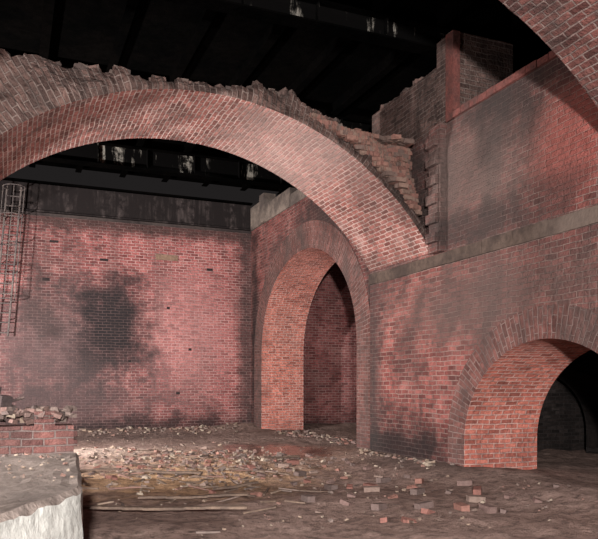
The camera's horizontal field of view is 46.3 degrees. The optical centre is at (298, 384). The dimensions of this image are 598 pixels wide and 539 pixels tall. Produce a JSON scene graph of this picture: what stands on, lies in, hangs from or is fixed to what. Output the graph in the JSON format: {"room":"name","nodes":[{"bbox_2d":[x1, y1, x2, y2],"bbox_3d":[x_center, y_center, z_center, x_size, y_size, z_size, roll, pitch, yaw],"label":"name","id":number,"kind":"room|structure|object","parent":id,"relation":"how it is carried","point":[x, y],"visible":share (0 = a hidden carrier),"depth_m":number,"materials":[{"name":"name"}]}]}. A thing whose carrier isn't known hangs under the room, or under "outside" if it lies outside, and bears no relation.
{"room":"ruined brick building","nodes":[
{"label":"ruined brick building","id":0,"kind":"room"},
{"bbox_2d":[0,209,356,429],"bbox_3d":[-5.314,-1.600,22.015,19.000,7.000,0.650,0,0,-22],"label":"wall","id":1,"kind":"structure","parent":0,"point":[123,323],"depth_m":21.91,"materials":[{"name":"brick"}]},
{"bbox_2d":[0,183,25,335],"bbox_3d":[-8.259,-3.550,19.931,0.898,4.304,1.052,0,0,-22],"label":"ladder","id":2,"kind":"object","parent":1,"relation":"attached to","point":[6,188],"visible":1,"depth_m":19.99,"materials":[{"name":"metal"}]},
{"bbox_2d":[0,177,252,230],"bbox_3d":[-7.816,-5.560,20.737,13.400,0.880,0.500,0,0,-22],"label":"beam","id":3,"kind":"structure","parent":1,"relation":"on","point":[40,196],"depth_m":21.66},
{"bbox_2d":[0,0,544,191],"bbox_3d":[0.923,-6.800,6.928,20.000,0.200,33.300,0,0,-22],"label":"ceiling","id":4,"kind":"structure","parent":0,"point":[85,32],"depth_m":13.85,"materials":[{"name":"black"}]},
{"bbox_2d":[29,0,551,194],"bbox_3d":[0.660,-6.560,6.819,18.370,0.280,32.100,0,0,-22],"label":"beam","id":5,"kind":"structure","parent":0,"point":[452,9],"depth_m":13.56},
{"bbox_2d":[38,142,295,188],"bbox_3d":[-4.124,-6.110,19.071,18.850,0.580,0.320,0,0,-22],"label":"girder","id":6,"kind":"object","parent":5,"relation":"attached to","point":[98,154],"visible":0.48,"depth_m":19.25,"materials":[{"name":"black metal"}]},
{"bbox_2d":[321,113,371,132],"bbox_3d":[-2.596,-6.205,15.374,18.850,0.390,0.320,0,0,-22],"label":"girder","id":7,"kind":"object","parent":5,"relation":"attached to","point":[351,123],"visible":0.02,"depth_m":16.94,"materials":[{"name":"black metal"}]},
{"bbox_2d":[165,0,547,73],"bbox_3d":[-0.896,-6.205,11.262,18.850,0.390,0.320,0,0,-22],"label":"girder","id":8,"kind":"object","parent":5,"relation":"attached to","point":[319,16],"visible":0.52,"depth_m":11.94,"materials":[{"name":"black metal"}]},
{"bbox_2d":[251,196,369,448],"bbox_3d":[0.825,-1.600,19.283,1.444,7.000,9.186,0,0,-22],"label":"wall","id":9,"kind":"structure","parent":0,"point":[292,251],"depth_m":21.67,"materials":[{"name":"brick"}]},
{"bbox_2d":[251,188,305,230],"bbox_3d":[0.020,-5.555,20.811,1.300,0.890,5.650,0,0,-22],"label":"lintel","id":10,"kind":"object","parent":9,"relation":"on","point":[269,205],"visible":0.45,"depth_m":21.48,"materials":[{"name":"grey concrete"}]},
{"bbox_2d":[74,423,597,538],"bbox_3d":[0.597,1.403,7.064,19.300,0.336,32.600,0,0,-22],"label":"floor","id":11,"kind":"structure","parent":0,"point":[572,517],"depth_m":9.41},
{"bbox_2d":[0,405,77,455],"bbox_3d":[-3.397,1.006,7.730,1.827,1.588,0.578,0,0,-22],"label":"brick wall","id":12,"kind":"structure","parent":11,"relation":"on","point":[39,434],"depth_m":7.69,"materials":[{"name":"brick"}]},
{"bbox_2d":[0,387,23,406],"bbox_3d":[-3.256,0.160,7.744,0.396,0.287,0.141,0,0,-39],"label":"scrap metal","id":13,"kind":"object","parent":12,"relation":"on","point":[5,400],"visible":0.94,"depth_m":7.72,"materials":[{"name":"metal"}]},
{"bbox_2d":[0,453,82,538],"bbox_3d":[-2.394,1.252,5.259,1.835,1.096,4.734,0,0,-22],"label":"stone block","id":14,"kind":"object","parent":11,"relation":"on","point":[41,497],"visible":1,"depth_m":4.94,"materials":[{"name":"stone"}]},
{"bbox_2d":[82,505,246,510],"bbox_3d":[-1.551,1.416,8.070,1.905,0.046,0.100,0,0,0],"label":"wooden plank","id":15,"kind":"object","parent":11,"relation":"on","point":[102,507],"visible":0.97,"depth_m":8.02,"materials":[{"name":"brown wood"}]},
{"bbox_2d":[134,469,202,473],"bbox_3d":[-2.138,1.422,11.452,1.205,0.046,0.100,0,0,18],"label":"wooden plank","id":16,"kind":"object","parent":11,"relation":"on","point":[139,470],"visible":1,"depth_m":11.41,"materials":[{"name":"brown wood"}]},
{"bbox_2d":[138,493,247,498],"bbox_3d":[-1.367,1.445,9.065,1.405,0.046,0.050,0,0,-11],"label":"wooden plank","id":17,"kind":"object","parent":11,"relation":"on","point":[227,494],"visible":1,"depth_m":9.04,"materials":[{"name":"brown wood"}]},
{"bbox_2d":[275,429,356,444],"bbox_3d":[0.741,1.477,19.441,1.311,0.194,5.862,0,0,-22],"label":"rubble","id":18,"kind":"object","parent":11,"relation":"on","point":[332,438],"visible":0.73,"depth_m":19.98,"materials":[{"name":"stone"}]},
{"bbox_2d":[77,422,583,538],"bbox_3d":[-2.190,1.383,14.302,6.980,0.377,16.122,0,0,-22],"label":"rubble","id":19,"kind":"object","parent":11,"relation":"on","point":[424,506],"visible":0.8,"depth_m":11.38,"materials":[{"name":"stone"}]},
{"bbox_2d":[80,468,120,471],"bbox_3d":[-3.705,1.467,12.103,1.205,0.046,0.160,0,0,-5],"label":"wooden plank","id":20,"kind":"object","parent":19,"relation":"on","point":[94,469],"visible":0.56,"depth_m":12.06,"materials":[{"name":"brown wood"}]},
{"bbox_2d":[213,481,258,489],"bbox_3d":[-0.895,1.445,10.018,0.040,0.046,0.905,0,0,39],"label":"wooden plank","id":21,"kind":"object","parent":19,"relation":"on","point":[254,482],"visible":1,"depth_m":9.98,"materials":[{"name":"brown wood"}]},
{"bbox_2d":[260,455,299,458],"bbox_3d":[-0.362,1.402,13.701,0.906,0.068,0.120,0,0,-40],"label":"wooden plank","id":22,"kind":"object","parent":19,"relation":"on","point":[287,456],"visible":1,"depth_m":13.69,"materials":[{"name":"brown wood"}]},
{"bbox_3d":[-6.222,-1.500,10.142,1.450,6.600,2.300,0,0,-22],"label":"pier","id":23,"kind":"object","parent":11,"relation":"on","visible":0},
{"bbox_2d":[0,48,427,271],"bbox_3d":[-1.805,-3.649,11.956,8.129,2.580,2.574,0,0,-22],"label":"brick arch","id":24,"kind":"object","parent":23,"relation":"on","point":[363,181],"visible":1,"depth_m":11.84,"materials":[{"name":"red brick"}]},
{"bbox_2d":[370,57,597,469],"bbox_3d":[6.546,-1.300,4.281,1.514,6.400,22.910,0,0,-22],"label":"wall","id":25,"kind":"structure","parent":0,"point":[466,355],"depth_m":11.23,"materials":[{"name":"brick"}]},
{"bbox_2d":[372,68,436,141],"bbox_3d":[2.560,-5.128,13.708,1.274,1.237,2.380,0,0,-22],"label":"block","id":26,"kind":"object","parent":25,"relation":"on","point":[411,114],"visible":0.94,"depth_m":13.11,"materials":[{"name":"brick"}]},
{"bbox_2d":[425,122,445,254],"bbox_3d":[2.370,-3.400,12.158,0.208,2.200,0.340,0,0,-22],"label":"buttress","id":27,"kind":"object","parent":25,"relation":"attached to","point":[435,201],"visible":1,"depth_m":12.04,"materials":[{"name":"brown brick"}]},
{"bbox_2d":[437,30,512,123],"bbox_3d":[3.089,-5.255,12.303,1.270,1.490,0.520,0,0,-22],"label":"brick pier","id":28,"kind":"object","parent":25,"relation":"on","point":[468,65],"visible":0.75,"depth_m":12.04,"materials":[{"name":"brown brick"}]},
{"bbox_2d":[369,205,597,284],"bbox_3d":[5.818,-2.184,4.033,0.045,0.229,22.805,0,0,-22],"label":"trim","id":29,"kind":"structure","parent":25,"relation":"attached to","point":[587,216],"depth_m":10.70,"materials":[{"name":"stone"}]},
{"bbox_2d":[452,51,557,117],"bbox_3d":[6.527,-4.560,2.693,0.360,0.120,19.790,0,0,-22],"label":"trim","id":30,"kind":"structure","parent":25,"relation":"on","point":[551,55],"depth_m":10.53,"materials":[{"name":"red brick"}]},
{"bbox_2d":[537,378,585,450],"bbox_3d":[5.096,-1.300,15.784,4.480,6.400,0.480,0,0,-22],"label":"wall","id":31,"kind":"structure","parent":0,"point":[561,424],"depth_m":15.88,"materials":[{"name":"brick"}]},
{"bbox_2d":[557,350,597,453],"bbox_3d":[5.547,-1.300,14.629,4.530,6.400,1.000,0,0,-22],"label":"wall","id":32,"kind":"structure","parent":0,"point":[581,375],"depth_m":14.95,"materials":[{"name":"brick"}]},
{"bbox_3d":[-3.639,-1.500,3.895,1.450,6.600,2.280,0,0,-22],"label":"pier","id":33,"kind":"object","parent":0,"visible":0},
{"bbox_2d":[499,0,597,107],"bbox_3d":[0.787,-3.652,5.686,8.071,2.585,2.457,0,0,-22],"label":"brick arch","id":34,"kind":"object","parent":33,"relation":"on","point":[569,28],"visible":1,"depth_m":7.51,"materials":[{"name":"red brick"}]}
]}

